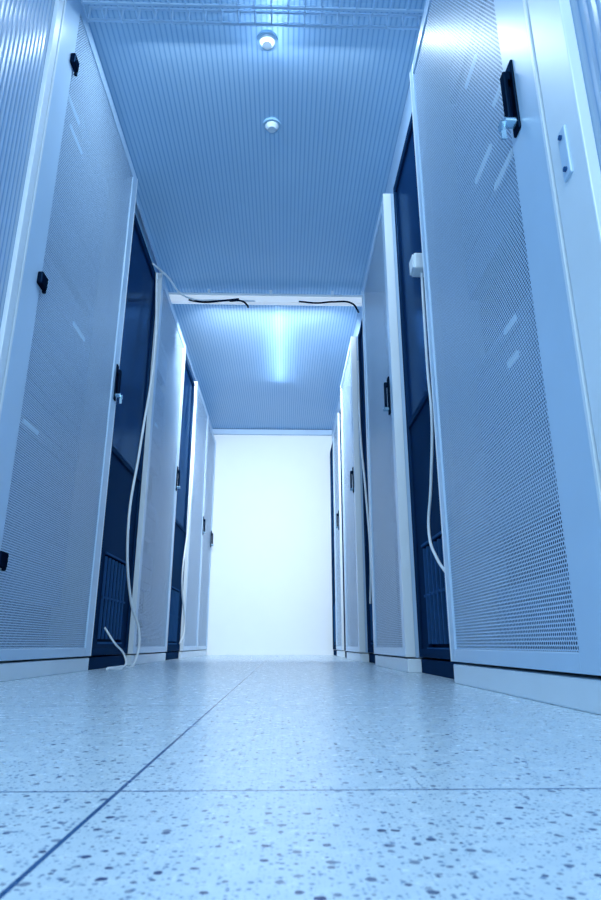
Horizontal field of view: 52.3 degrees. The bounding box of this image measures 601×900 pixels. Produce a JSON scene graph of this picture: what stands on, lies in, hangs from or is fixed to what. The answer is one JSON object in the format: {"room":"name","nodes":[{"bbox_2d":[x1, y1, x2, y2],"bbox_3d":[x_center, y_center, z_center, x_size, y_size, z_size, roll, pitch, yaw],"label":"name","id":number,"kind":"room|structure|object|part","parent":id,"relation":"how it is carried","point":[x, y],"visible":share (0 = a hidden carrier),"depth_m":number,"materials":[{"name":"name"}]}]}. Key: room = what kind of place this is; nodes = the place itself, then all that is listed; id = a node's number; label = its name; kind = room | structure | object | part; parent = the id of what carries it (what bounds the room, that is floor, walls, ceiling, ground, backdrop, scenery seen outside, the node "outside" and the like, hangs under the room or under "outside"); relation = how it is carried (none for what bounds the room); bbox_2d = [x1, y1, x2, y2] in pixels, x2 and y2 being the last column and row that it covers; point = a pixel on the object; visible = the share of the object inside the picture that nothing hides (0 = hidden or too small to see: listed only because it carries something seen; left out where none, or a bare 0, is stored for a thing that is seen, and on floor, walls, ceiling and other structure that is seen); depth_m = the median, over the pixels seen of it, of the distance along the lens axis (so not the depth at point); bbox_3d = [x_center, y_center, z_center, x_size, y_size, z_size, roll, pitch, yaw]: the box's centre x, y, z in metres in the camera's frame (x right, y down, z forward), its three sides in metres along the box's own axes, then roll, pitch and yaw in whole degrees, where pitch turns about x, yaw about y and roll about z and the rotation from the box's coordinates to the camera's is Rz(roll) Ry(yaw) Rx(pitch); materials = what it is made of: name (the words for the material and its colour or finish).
{"room":"server room","nodes":[
{"label":"server room","id":0,"kind":"room"},
{"bbox_2d":[84,0,424,429],"bbox_3d":[-0.220,-1.131,3.714,3.170,0.010,6.000,0,-18,-1],"label":"ceiling","id":1,"kind":"structure","parent":0,"point":[228,204],"depth_m":2.98,"materials":[{"name":"white metal"}]},
{"bbox_2d":[80,0,425,30],"bbox_3d":[-0.154,-1.581,2.148,1.215,0.078,0.148,0,-18,-1],"label":"cable tray","id":2,"kind":"object","parent":1,"relation":"attached to","point":[104,19],"visible":0.94,"depth_m":2.20,"materials":[{"name":"paint"}]},
{"bbox_3d":[-0.154,-1.547,2.137,1.215,0.008,0.008,0,-18,-1],"label":"rail","id":3,"kind":"part","parent":2,"relation":"part of","materials":[{"name":"metal"}]},
{"bbox_3d":[-0.156,-1.536,2.207,1.215,0.008,0.008,0,-18,-1],"label":"rail","id":4,"kind":"part","parent":2,"relation":"part of","materials":[{"name":"metal"}]},
{"bbox_3d":[-0.156,-1.593,2.225,1.215,0.008,0.008,0,-18,-1],"label":"rail","id":5,"kind":"part","parent":2,"relation":"part of","materials":[{"name":"metal"}]},
{"bbox_2d":[168,289,361,305],"bbox_3d":[-0.225,-0.992,3.963,1.255,0.100,0.060,0,-18,-1],"label":"crossbeam","id":6,"kind":"object","parent":1,"relation":"attached to","point":[260,299],"depth_m":3.94,"materials":[{"name":"white metal"}]},
{"bbox_2d":[152,263,358,312],"bbox_3d":[-0.225,-0.990,3.657,1.211,0.102,0.521,0,-18,-1],"label":"lead","id":7,"kind":"object","parent":6,"relation":"attached to","point":[190,299],"depth_m":3.89,"materials":[{"name":"plastic"}]},
{"bbox_2d":[257,29,277,50],"bbox_3d":[-0.126,-1.551,2.328,0.080,0.030,0.080,0,-18,-1],"label":"smoke detector","id":8,"kind":"object","parent":1,"relation":"attached to","point":[267,40],"visible":1,"depth_m":2.31,"materials":[{"name":"plastic"}]},
{"bbox_2d":[263,117,280,133],"bbox_3d":[-0.127,-1.429,2.709,0.080,0.030,0.080,0,-18,-1],"label":"smoke detector","id":9,"kind":"object","parent":1,"relation":"attached to","point":[271,125],"visible":1,"depth_m":2.69,"materials":[{"name":"plastic"}]},
{"bbox_2d":[204,435,334,654],"bbox_3d":[-0.301,0.601,6.362,3.170,2.900,0.100,0,-18,-1],"label":"wall","id":10,"kind":"structure","parent":0,"point":[271,574],"depth_m":6.19,"materials":[{"name":"white paint"}]},
{"bbox_2d":[135,197,211,427],"bbox_3d":[-0.870,-1.081,3.801,0.015,0.028,5.750,0,-18,-1],"label":"trim","id":11,"kind":"structure","parent":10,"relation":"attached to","point":[137,206],"depth_m":3.49,"materials":[{"name":"paint"}]},
{"bbox_2d":[212,429,331,435],"bbox_3d":[-0.314,-0.189,6.541,1.700,0.055,0.033,0,-18,-1],"label":"trim","id":12,"kind":"structure","parent":10,"relation":"attached to","point":[215,431],"depth_m":6.53,"materials":[{"name":"paint"}]},
{"bbox_2d":[332,84,411,440],"bbox_3d":[0.425,-1.034,3.591,0.015,0.245,6.190,0,-18,-1],"label":"trim","id":13,"kind":"structure","parent":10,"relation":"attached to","point":[407,112],"depth_m":2.80,"materials":[{"name":"paint"}]},
{"bbox_2d":[0,655,600,899],"bbox_3d":[-0.184,0.672,1.723,3.170,0.050,8.700,0,-18,-1],"label":"floor","id":14,"kind":"structure","parent":0,"point":[205,777],"depth_m":0.41,"materials":[{"name":"tile"}]},
{"bbox_2d":[0,0,137,681],"bbox_3d":[-1.240,-0.399,2.166,0.984,2.260,0.986,0,-18,-1],"label":"rack","id":15,"kind":"object","parent":14,"relation":"on","point":[61,385],"visible":0.95,"depth_m":2.13,"materials":[{"name":"metal"}]},
{"bbox_2d":[0,0,63,396],"bbox_3d":[-0.773,-0.705,1.208,0.035,2.260,1.035,0,-18,-1],"label":"panel","id":16,"kind":"object","parent":15,"relation":"attached to","point":[29,29],"visible":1,"depth_m":1.68,"materials":[{"name":"white metal"}]},
{"bbox_3d":[-0.793,-0.290,2.632,0.007,0.165,0.028,0,-18,-1],"label":"handle plate","id":17,"kind":"part","parent":15,"relation":"part of","materials":[{"name":"black plastic"}]},
{"bbox_3d":[-0.782,-0.290,2.632,0.016,0.115,0.018,0,-18,-1],"label":"handle lever","id":18,"kind":"part","parent":15,"relation":"part of","materials":[{"name":"black plastic"}]},
{"bbox_2d":[66,214,155,669],"bbox_3d":[-1.263,-0.079,2.909,0.900,2.100,0.614,0,-18,-1],"label":"tall cabinet","id":19,"kind":"object","parent":14,"relation":"on","point":[113,608],"visible":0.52,"depth_m":2.89,"materials":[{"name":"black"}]},
{"bbox_2d":[97,552,125,643],"bbox_3d":[-0.827,0.658,2.686,0.026,0.368,0.374,0,-18,-1],"label":"vent","id":20,"kind":"object","parent":19,"relation":"attached to","point":[110,612],"depth_m":2.66,"materials":[{"name":"blue plastic"}]},
{"bbox_3d":[-0.828,0.464,2.748,0.012,0.808,0.554,0,-18,-1],"label":"panel","id":21,"kind":"part","parent":19,"relation":"part of","materials":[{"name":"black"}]},
{"bbox_3d":[-0.828,-0.491,3.052,0.008,1.148,0.554,0,-18,-1],"label":"glass door","id":22,"kind":"part","parent":19,"relation":"part of","materials":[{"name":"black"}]},
{"bbox_2d":[104,627,126,669],"bbox_3d":[-0.753,0.788,2.433,0.097,0.166,0.254,0,-18,-1],"label":"power cable","id":23,"kind":"object","parent":14,"relation":"on","point":[105,628],"visible":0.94,"depth_m":2.49,"materials":[{"name":"white plastic"}]},
{"bbox_2d":[107,272,157,668],"bbox_3d":[-0.761,-0.063,2.877,0.074,2.070,0.483,0,-18,-1],"label":"power cable","id":24,"kind":"object","parent":14,"relation":"on","point":[156,279],"visible":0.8,"depth_m":2.81,"materials":[{"name":"white plastic"}]},
{"bbox_2d":[116,273,185,664],"bbox_3d":[-1.276,0.129,3.645,0.975,2.150,0.906,0,-18,-1],"label":"rack","id":25,"kind":"object","parent":14,"relation":"on","point":[151,593],"visible":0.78,"depth_m":3.72,"materials":[{"name":"metal"}]},
{"bbox_3d":[-0.820,0.118,3.661,0.001,2.018,0.784,0,-18,-1],"label":"perforated panel","id":26,"kind":"part","parent":25,"relation":"part of","materials":[{"name":"white metal"}]},
{"bbox_3d":[-0.823,0.190,4.074,0.007,0.165,0.028,0,-18,-1],"label":"handle plate","id":27,"kind":"part","parent":25,"relation":"part of","materials":[{"name":"black plastic"}]},
{"bbox_2d":[154,357,194,659],"bbox_3d":[-1.304,0.376,4.369,0.900,2.120,0.614,0,-18,-1],"label":"tall cabinet","id":28,"kind":"object","parent":14,"relation":"on","point":[175,612],"visible":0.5,"depth_m":4.43,"materials":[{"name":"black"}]},
{"bbox_2d":[167,586,179,643],"bbox_3d":[-0.867,1.123,4.143,0.026,0.368,0.374,0,-18,-1],"label":"vent","id":29,"kind":"object","parent":28,"relation":"attached to","point":[174,596],"depth_m":4.15,"materials":[{"name":"blue plastic"}]},
{"bbox_3d":[-0.868,0.928,4.205,0.012,0.808,0.554,0,-18,-1],"label":"panel","id":30,"kind":"part","parent":28,"relation":"part of","materials":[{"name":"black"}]},
{"bbox_3d":[-0.870,0.355,4.388,0.032,2.068,0.614,0,-18,-1],"label":"door frame","id":31,"kind":"part","parent":28,"relation":"part of","materials":[{"name":"blue"}]},
{"bbox_3d":[-0.868,-0.036,4.512,0.008,1.168,0.554,0,-18,-1],"label":"glass door","id":32,"kind":"part","parent":28,"relation":"part of","materials":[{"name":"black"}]},
{"bbox_2d":[179,386,195,643],"bbox_3d":[-0.815,0.396,4.474,0.038,1.955,0.218,2,-18,-7],"label":"power cable","id":33,"kind":"object","parent":28,"relation":"attached to","point":[194,386],"visible":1,"depth_m":4.45,"materials":[{"name":"white plastic"}]},
{"bbox_2d":[169,381,208,658],"bbox_3d":[-1.315,0.577,5.050,0.975,2.150,0.796,0,-18,-1],"label":"rack","id":34,"kind":"object","parent":14,"relation":"on","point":[193,555],"visible":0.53,"depth_m":5.13,"materials":[{"name":"metal"}]},
{"bbox_3d":[-0.859,0.566,5.066,0.001,2.018,0.674,0,-18,-1],"label":"perforated panel","id":35,"kind":"part","parent":34,"relation":"part of","materials":[{"name":"white metal"}]},
{"bbox_3d":[-0.869,0.558,5.069,0.032,2.094,0.782,0,-18,-1],"label":"door frame","id":36,"kind":"part","parent":34,"relation":"part of","materials":[{"name":"paint"}]},
{"bbox_2d":[189,422,215,655],"bbox_3d":[-1.346,0.814,5.792,0.975,2.150,0.756,0,-18,-1],"label":"rack","id":37,"kind":"object","parent":14,"relation":"on","point":[211,448],"visible":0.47,"depth_m":5.96,"materials":[{"name":"metal"}]},
{"bbox_3d":[-0.890,0.802,5.809,0.001,2.018,0.634,0,-18,-1],"label":"perforated panel","id":38,"kind":"part","parent":37,"relation":"part of","materials":[{"name":"white metal"}]},
{"bbox_3d":[-0.900,0.794,5.811,0.032,2.094,0.742,0,-18,-1],"label":"door frame","id":39,"kind":"part","parent":37,"relation":"part of","materials":[{"name":"paint"}]},
{"bbox_3d":[-0.900,0.793,5.811,0.034,2.096,0.756,0,-18,-1],"label":"door edge trim","id":40,"kind":"part","parent":37,"relation":"part of","materials":[{"name":"white metal"}]},
{"bbox_2d":[330,441,345,655],"bbox_3d":[0.768,0.910,5.915,0.900,2.040,0.574,0,-18,-1],"label":"tall cabinet","id":41,"kind":"object","parent":14,"relation":"on","point":[331,450],"visible":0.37,"depth_m":6.05,"materials":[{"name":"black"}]},
{"bbox_3d":[0.333,0.491,6.037,0.008,1.088,0.514,0,-18,-1],"label":"glass door","id":42,"kind":"part","parent":41,"relation":"part of","materials":[{"name":"black glass"}]},
{"bbox_3d":[0.335,0.882,5.912,0.032,1.988,0.574,0,-18,-1],"label":"door frame","id":43,"kind":"part","parent":41,"relation":"part of","materials":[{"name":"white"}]},
{"bbox_2d":[333,603,335,644],"bbox_3d":[0.332,1.612,5.679,0.026,0.368,0.334,0,-18,-1],"label":"vent","id":44,"kind":"object","parent":41,"relation":"attached to","point":[334,603],"depth_m":5.72,"materials":[{"name":"blue plastic"}]},
{"bbox_3d":[0.333,1.418,5.742,0.012,0.808,0.514,0,-18,-1],"label":"panel","id":45,"kind":"part","parent":41,"relation":"part of","materials":[{"name":"black"}]},
{"bbox_2d":[333,413,344,656],"bbox_3d":[0.781,0.734,5.362,0.975,2.040,0.576,0,-18,-1],"label":"rack","id":46,"kind":"object","parent":14,"relation":"on","point":[339,612],"visible":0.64,"depth_m":5.33,"materials":[{"name":"metal"}]},
{"bbox_3d":[0.325,0.716,5.356,0.001,1.908,0.454,0,-18,-1],"label":"perforated panel","id":47,"kind":"part","parent":46,"relation":"part of","materials":[{"name":"white metal"}]},
{"bbox_2d":[339,408,350,657],"bbox_3d":[0.799,0.555,4.801,0.900,2.040,0.594,0,-18,-1],"label":"tall cabinet","id":48,"kind":"object","parent":14,"relation":"on","point":[340,408],"visible":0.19,"depth_m":5.00,"materials":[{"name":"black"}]},
{"bbox_3d":[0.366,0.527,4.798,0.032,1.988,0.594,0,-18,-1],"label":"door frame","id":49,"kind":"part","parent":48,"relation":"part of","materials":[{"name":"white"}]},
{"bbox_2d":[340,336,373,661],"bbox_3d":[0.786,0.343,4.133,0.975,2.040,0.796,0,-18,-1],"label":"rack","id":50,"kind":"object","parent":14,"relation":"on","point":[352,486],"visible":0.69,"depth_m":3.98,"materials":[{"name":"metal"}]},
{"bbox_3d":[0.339,0.316,4.129,0.032,1.984,0.782,0,-18,-1],"label":"door frame","id":51,"kind":"part","parent":50,"relation":"part of","materials":[{"name":"paint"}]},
{"bbox_3d":[0.329,0.324,4.127,0.001,1.908,0.674,0,-18,-1],"label":"perforated panel","id":52,"kind":"part","parent":50,"relation":"part of","materials":[{"name":"white metal"}]},
{"bbox_3d":[0.320,0.187,3.834,0.016,0.115,0.018,0,-18,-1],"label":"handle lever","id":53,"kind":"part","parent":50,"relation":"part of","materials":[{"name":"black plastic"}]},
{"bbox_3d":[0.330,0.187,3.834,0.007,0.165,0.028,0,-18,-1],"label":"handle plate","id":54,"kind":"part","parent":50,"relation":"part of","materials":[{"name":"black plastic"}]},
{"bbox_2d":[358,321,381,662],"bbox_3d":[0.836,0.135,3.482,0.900,2.040,0.564,0,-18,-1],"label":"tall cabinet","id":55,"kind":"object","parent":14,"relation":"on","point":[360,335],"visible":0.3,"depth_m":3.64,"materials":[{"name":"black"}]},
{"bbox_3d":[0.400,-0.284,3.603,0.008,1.088,0.504,0,-18,-1],"label":"glass door","id":56,"kind":"part","parent":55,"relation":"part of","materials":[{"name":"blue"}]},
{"bbox_2d":[357,361,371,603],"bbox_3d":[0.363,0.108,3.491,0.018,1.503,0.314,0,-18,-1],"label":"power cable","id":57,"kind":"object","parent":55,"relation":"attached to","point":[360,435],"visible":0.9,"depth_m":3.46,"materials":[{"name":"white plastic"}]},
{"bbox_3d":[0.402,0.107,3.478,0.032,1.988,0.564,0,-18,-1],"label":"door frame","id":58,"kind":"part","parent":55,"relation":"part of","materials":[{"name":"blue"}]},
{"bbox_3d":[0.400,0.642,3.308,0.012,0.808,0.504,0,-18,-1],"label":"panel","id":59,"kind":"part","parent":55,"relation":"part of","materials":[{"name":"blue"}]},
{"bbox_2d":[369,575,373,643],"bbox_3d":[0.399,0.837,3.246,0.026,0.368,0.324,0,-18,-1],"label":"vent","id":60,"kind":"object","parent":55,"relation":"attached to","point":[371,615],"depth_m":3.32,"materials":[{"name":"blue plastic"}]},
{"bbox_2d":[361,193,436,672],"bbox_3d":[0.822,-0.064,2.825,0.975,2.020,0.796,0,-18,-1],"label":"rack","id":61,"kind":"object","parent":14,"relation":"on","point":[394,608],"visible":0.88,"depth_m":2.68,"materials":[{"name":"metal"}]},
{"bbox_3d":[0.366,-0.082,2.819,0.001,1.888,0.674,0,-18,-1],"label":"perforated panel","id":62,"kind":"part","parent":61,"relation":"part of","materials":[{"name":"white metal"}]},
{"bbox_3d":[0.376,-0.090,2.821,0.032,1.964,0.782,0,-18,-1],"label":"door frame","id":63,"kind":"part","parent":61,"relation":"part of","materials":[{"name":"paint"}]},
{"bbox_3d":[0.356,-0.226,2.538,0.016,0.115,0.018,0,-18,-1],"label":"handle lever","id":64,"kind":"part","parent":61,"relation":"part of","materials":[{"name":"black plastic"}]},
{"bbox_3d":[0.376,-0.091,2.821,0.034,1.966,0.796,0,-18,-1],"label":"door edge trim","id":65,"kind":"part","parent":61,"relation":"part of","materials":[{"name":"white metal"}]},
{"bbox_3d":[0.366,-0.226,2.539,0.007,0.165,0.028,0,-18,-1],"label":"handle plate","id":66,"kind":"part","parent":61,"relation":"part of","materials":[{"name":"black plastic"}]},
{"bbox_2d":[393,114,473,678],"bbox_3d":[0.873,-0.285,2.162,0.900,2.040,0.594,0,-18,-1],"label":"tall cabinet","id":67,"kind":"object","parent":14,"relation":"on","point":[431,603],"visible":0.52,"depth_m":2.21,"materials":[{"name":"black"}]},
{"bbox_3d":[0.437,-0.704,2.284,0.008,1.088,0.534,0,-18,-1],"label":"glass door","id":68,"kind":"part","parent":67,"relation":"part of","materials":[{"name":"blue"}]},
{"bbox_2d":[409,253,423,276],"bbox_3d":[0.400,-0.625,2.068,0.054,0.060,0.060,0,-18,-1],"label":"junction box","id":69,"kind":"object","parent":67,"relation":"attached to","point":[416,262],"visible":0.8,"depth_m":2.04,"materials":[{"name":"white plastic"}]},
{"bbox_2d":[420,272,444,572],"bbox_3d":[0.402,-0.117,1.929,0.020,1.024,0.148,0,-18,-1],"label":"power cable","id":70,"kind":"object","parent":69,"relation":"attached to","point":[421,273],"visible":0.89,"depth_m":1.88,"materials":[{"name":"white plastic"}]},
{"bbox_3d":[0.439,-0.313,2.159,0.032,1.988,0.594,0,-18,-1],"label":"door frame","id":71,"kind":"part","parent":67,"relation":"part of","materials":[{"name":"blue"}]},
{"bbox_3d":[0.437,0.222,1.989,0.012,0.808,0.534,0,-18,-1],"label":"panel","id":72,"kind":"part","parent":67,"relation":"part of","materials":[{"name":"blue"}]},
{"bbox_2d":[421,530,449,648],"bbox_3d":[0.436,0.445,1.918,0.026,0.348,0.354,0,-18,-1],"label":"vent","id":73,"kind":"object","parent":67,"relation":"attached to","point":[437,629],"depth_m":1.94,"materials":[{"name":"blue plastic"}]},
{"bbox_2d":[409,0,600,714],"bbox_3d":[0.855,-0.496,1.468,0.984,2.020,0.846,0,-18,-1],"label":"rack","id":74,"kind":"object","parent":14,"relation":"on","point":[518,469],"visible":0.96,"depth_m":1.32,"materials":[{"name":"metal"}]},
{"bbox_3d":[0.378,-0.595,1.140,0.009,0.040,0.004,0,-18,-1],"label":"key blade","id":75,"kind":"part","parent":74,"relation":"part of","materials":[{"name":"metal"}]},
{"bbox_3d":[0.394,-0.669,1.164,0.016,0.115,0.018,0,-18,-1],"label":"handle lever","id":76,"kind":"part","parent":74,"relation":"part of","materials":[{"name":"black plastic"}]},
{"bbox_3d":[0.405,-0.669,1.164,0.007,0.165,0.028,0,-18,-1],"label":"handle plate","id":77,"kind":"part","parent":74,"relation":"part of","materials":[{"name":"black plastic"}]},
{"bbox_2d":[527,0,600,473],"bbox_3d":[0.438,-0.889,0.629,0.048,2.260,0.955,0,-18,-1],"label":"panel","id":78,"kind":"object","parent":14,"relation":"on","point":[566,33],"visible":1,"depth_m":0.91,"materials":[{"name":"paint"}]},
{"bbox_3d":[0.408,-0.458,0.945,0.005,0.090,0.024,0,-18,-1],"label":"strike plate","id":79,"kind":"part","parent":78,"relation":"part of","materials":[{"name":"paint"}]}
]}

